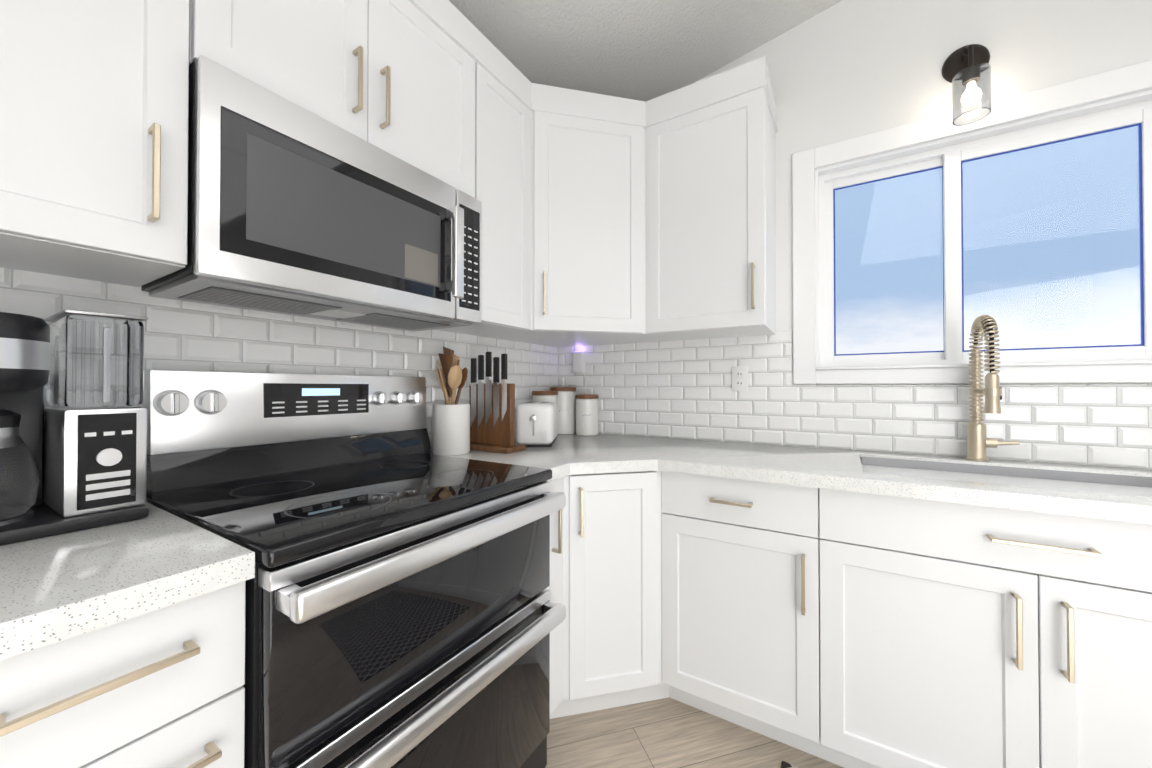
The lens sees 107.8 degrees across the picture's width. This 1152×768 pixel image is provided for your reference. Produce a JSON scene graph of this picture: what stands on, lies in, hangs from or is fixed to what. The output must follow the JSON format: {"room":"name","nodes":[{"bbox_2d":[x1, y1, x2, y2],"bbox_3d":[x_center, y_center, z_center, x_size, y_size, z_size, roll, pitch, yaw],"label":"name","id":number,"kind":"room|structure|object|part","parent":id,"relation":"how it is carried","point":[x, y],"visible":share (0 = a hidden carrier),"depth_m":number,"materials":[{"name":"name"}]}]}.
{"room":"kitchen","nodes":[
{"label":"kitchen","id":0,"kind":"room"},
{"bbox_2d":[0,267,557,449],"bbox_3d":[-1.234,-0.454,0.808,0.159,3.250,4.350,0,-1,32],"label":"wall","id":1,"kind":"structure","parent":0,"point":[186,335],"depth_m":1.22,"materials":[{"name":"white tile"}]},
{"bbox_2d":[0,0,203,286],"bbox_3d":[-1.022,-0.739,0.700,0.335,1.018,0.489,0,-1,32],"label":"upper cabinet","id":2,"kind":"object","parent":1,"relation":"attached to","point":[94,94],"depth_m":0.73,"materials":[{"name":"white paint"}]},
{"bbox_2d":[204,0,475,197],"bbox_3d":[-0.691,-0.940,1.234,0.335,0.608,0.756,0,-1,32],"label":"upper cabinet","id":3,"kind":"object","parent":1,"relation":"attached to","point":[399,76],"depth_m":1.14,"materials":[{"name":"white paint"}]},
{"bbox_2d":[141,55,481,330],"bbox_3d":[-0.654,-0.417,1.206,0.421,0.427,0.754,0,-1,32],"label":"over-the-range microwave","id":4,"kind":"object","parent":3,"relation":"attached to","point":[294,209],"visible":1,"depth_m":0.99,"materials":[{"name":"silver metal"}]},
{"bbox_2d":[433,28,539,338],"bbox_3d":[-0.396,-0.730,1.695,0.348,1.018,0.333,0,-1,32],"label":"upper cabinet","id":5,"kind":"object","parent":1,"relation":"attached to","point":[503,93],"depth_m":1.60,"materials":[{"name":"white paint"}]},
{"bbox_2d":[500,83,667,347],"bbox_3d":[0.007,-0.728,2.012,0.699,1.018,0.699,0,-1,32],"label":"upper cabinet","id":6,"kind":"object","parent":1,"relation":"attached to","point":[606,220],"depth_m":1.79,"materials":[{"name":"white paint"}]},
{"bbox_3d":[-0.193,-1.189,0.932,0.865,0.116,2.750,0,-1,32],"label":"crown","id":7,"kind":"part","parent":6,"relation":"part of","materials":[{"name":"white paint"}]},
{"bbox_2d":[449,0,842,101],"bbox_3d":[0.315,-1.724,-0.232,4.000,0.780,4.600,0,-1,32],"label":"ceiling","id":8,"kind":"structure","parent":0,"point":[644,50],"depth_m":1.78,"materials":[{"name":"white paint"}]},
{"bbox_2d":[545,697,843,767],"bbox_3d":[0.315,1.211,-0.258,4.000,0.100,4.600,0,-1,32],"label":"floor","id":9,"kind":"structure","parent":0,"point":[668,732],"depth_m":1.38,"materials":[{"name":"brown wood"}]},
{"bbox_2d":[0,584,245,767],"bbox_3d":[-0.857,0.735,0.691,0.608,0.870,0.305,0,-1,32],"label":"base cabinet","id":10,"kind":"object","parent":9,"relation":"on","point":[165,689],"depth_m":0.56,"materials":[{"name":"white paint"}]},
{"bbox_2d":[0,502,254,663],"bbox_3d":[-1.026,0.277,0.399,0.633,0.040,0.986,0,-1,32],"label":"countertop","id":11,"kind":"structure","parent":10,"relation":"on","point":[60,588],"depth_m":0.58,"materials":[{"name":"white stone"}]},
{"bbox_2d":[0,309,148,544],"bbox_3d":[-1.005,0.064,0.748,0.235,0.392,0.308,0,-1,32],"label":"coffee maker","id":12,"kind":"object","parent":11,"relation":"on","point":[76,460],"visible":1,"depth_m":0.76,"materials":[{"name":"black plastic"}]},
{"bbox_2d":[141,370,565,767],"bbox_3d":[-0.521,0.571,1.115,0.711,1.205,0.756,0,-1,32],"label":"range","id":13,"kind":"object","parent":9,"relation":"on","point":[403,610],"visible":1,"depth_m":0.96,"materials":[{"name":"black metal"}]},
{"bbox_2d":[546,480,663,718],"bbox_3d":[0.002,0.745,1.826,0.867,0.870,0.994,0,-1,32],"label":"base cabinet","id":14,"kind":"object","parent":9,"relation":"on","point":[607,547],"depth_m":1.46,"materials":[{"name":"white paint"}]},
{"bbox_2d":[664,500,823,758],"bbox_3d":[0.657,0.743,1.636,0.521,0.870,0.625,0,-1,32],"label":"base cabinet","id":15,"kind":"object","parent":9,"relation":"on","point":[744,592],"depth_m":1.36,"materials":[{"name":"white paint"}]},
{"bbox_2d":[781,761,798,767],"bbox_3d":[1.079,1.165,0.592,1.500,0.008,0.750,0,-1,32],"label":"rug","id":16,"kind":"object","parent":9,"relation":"on","point":[784,764],"visible":1,"depth_m":1.29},
{"bbox_2d":[824,524,1151,767],"bbox_3d":[1.266,0.740,1.257,0.914,0.870,0.625,0,-1,32],"label":"base cabinet","id":17,"kind":"object","parent":9,"relation":"on","point":[850,608],"depth_m":1.07,"materials":[{"name":"white paint"}]},
{"bbox_2d":[431,432,1151,571],"bbox_3d":[0.800,0.286,1.334,2.748,0.040,0.994,0,-1,32],"label":"countertop","id":18,"kind":"structure","parent":17,"relation":"on","point":[841,488],"depth_m":1.24,"materials":[{"name":"white stone"}]},
{"bbox_2d":[432,347,469,455],"bbox_3d":[-0.483,0.062,1.632,0.140,0.410,0.140,0,-1,32],"label":"utensil crock","id":19,"kind":"object","parent":18,"relation":"on","point":[451,428],"visible":1,"depth_m":1.59,"materials":[{"name":"white ceramic"}]},
{"bbox_2d":[469,352,525,453],"bbox_3d":[-0.348,0.068,1.734,0.270,0.401,0.120,0,-1,32],"label":"knife block","id":20,"kind":"object","parent":18,"relation":"on","point":[492,417],"visible":0.98,"depth_m":1.70,"materials":[{"name":"brown wood"}]},
{"bbox_2d":[515,402,556,446],"bbox_3d":[-0.176,0.177,1.907,0.165,0.186,0.288,0,-1,2],"label":"toaster","id":21,"kind":"object","parent":18,"relation":"on","point":[535,424],"visible":1,"depth_m":1.78,"materials":[{"name":"white plastic"}]},
{"bbox_2d":[532,391,557,404],"bbox_3d":[-0.163,0.155,2.203,0.138,0.236,0.138,0,-1,32],"label":"canister","id":22,"kind":"object","parent":18,"relation":"on","point":[544,396],"visible":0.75,"depth_m":2.15,"materials":[{"name":"white ceramic"}]},
{"bbox_2d":[550,387,575,433],"bbox_3d":[-0.073,0.146,2.347,0.148,0.256,0.148,0,-1,32],"label":"canister","id":23,"kind":"object","parent":18,"relation":"on","point":[565,410],"visible":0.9,"depth_m":2.28,"materials":[{"name":"white ceramic"}]},
{"bbox_2d":[575,394,598,435],"bbox_3d":[0.060,0.165,2.276,0.128,0.216,0.128,0,-1,32],"label":"canister","id":24,"kind":"object","parent":18,"relation":"on","point":[586,414],"visible":1,"depth_m":2.22,"materials":[{"name":"white ceramic"}]},
{"bbox_2d":[965,315,1019,461],"bbox_3d":[1.395,0.017,1.390,0.136,0.496,0.207,0,-1,32],"label":"faucet","id":25,"kind":"object","parent":18,"relation":"on","point":[978,442],"visible":1,"depth_m":1.45,"materials":[{"name":"gold metal"}]},
{"bbox_2d":[868,456,1151,491],"bbox_3d":[1.300,0.390,1.239,0.758,0.230,0.418,0,-1,32],"label":"sink","id":26,"kind":"object","parent":18,"relation":"in","point":[1109,481],"depth_m":1.37,"materials":[{"name":"silver metal"}]},
{"bbox_2d":[558,0,1151,469],"bbox_3d":[1.461,-0.447,1.600,3.600,3.250,0.159,0,-1,32],"label":"wall","id":27,"kind":"structure","parent":0,"point":[846,70],"depth_m":1.68,"materials":[{"name":"white paint"}]},
{"bbox_2d":[572,351,586,393],"bbox_3d":[0.020,-0.042,2.369,0.078,0.284,0.048,0,-1,32],"label":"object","id":28,"kind":"object","parent":27,"relation":"attached to","point":[578,362],"visible":0.92,"depth_m":2.35,"materials":[{"name":"white plastic"}]},
{"bbox_2d":[648,56,777,340],"bbox_3d":[0.583,-0.729,1.860,0.507,1.018,0.348,0,-1,32],"label":"upper cabinet","id":29,"kind":"object","parent":27,"relation":"attached to","point":[712,178],"depth_m":1.71,"materials":[{"name":"white paint"}]},
{"bbox_2d":[732,366,747,390],"bbox_3d":[0.754,-0.024,1.937,0.072,0.116,0.007,0,-1,32],"label":"electrical outlet plate","id":30,"kind":"object","parent":27,"relation":"attached to","point":[739,378],"visible":1,"depth_m":1.93,"materials":[{"name":"white plastic"}]},
{"bbox_2d":[942,44,990,125],"bbox_3d":[1.395,-1.088,1.488,0.132,0.302,0.127,0,-1,32],"label":"lamp","id":31,"kind":"object","parent":27,"relation":"attached to","point":[966,71],"visible":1,"depth_m":1.47,"materials":[{"name":"brown metal"}]},
{"bbox_2d":[792,60,1151,383],"bbox_3d":[1.453,-0.502,1.565,1.145,1.000,0.128,0,-1,32],"label":"window","id":32,"kind":"structure","parent":27,"relation":"in","point":[950,160],"depth_m":1.58,"materials":[{"name":"white plastic"}]},
{"label":"outside","id":33,"kind":"structure","parent":0,"visible":0},
{"bbox_2d":[835,126,1140,353],"bbox_3d":[2.755,-1.057,3.308,8.000,5.500,0.001,0,-1,32],"label":"sky","id":34,"kind":"structure","parent":33,"point":[1073,192],"depth_m":3.06,"materials":[{"name":"blue"}]}
]}

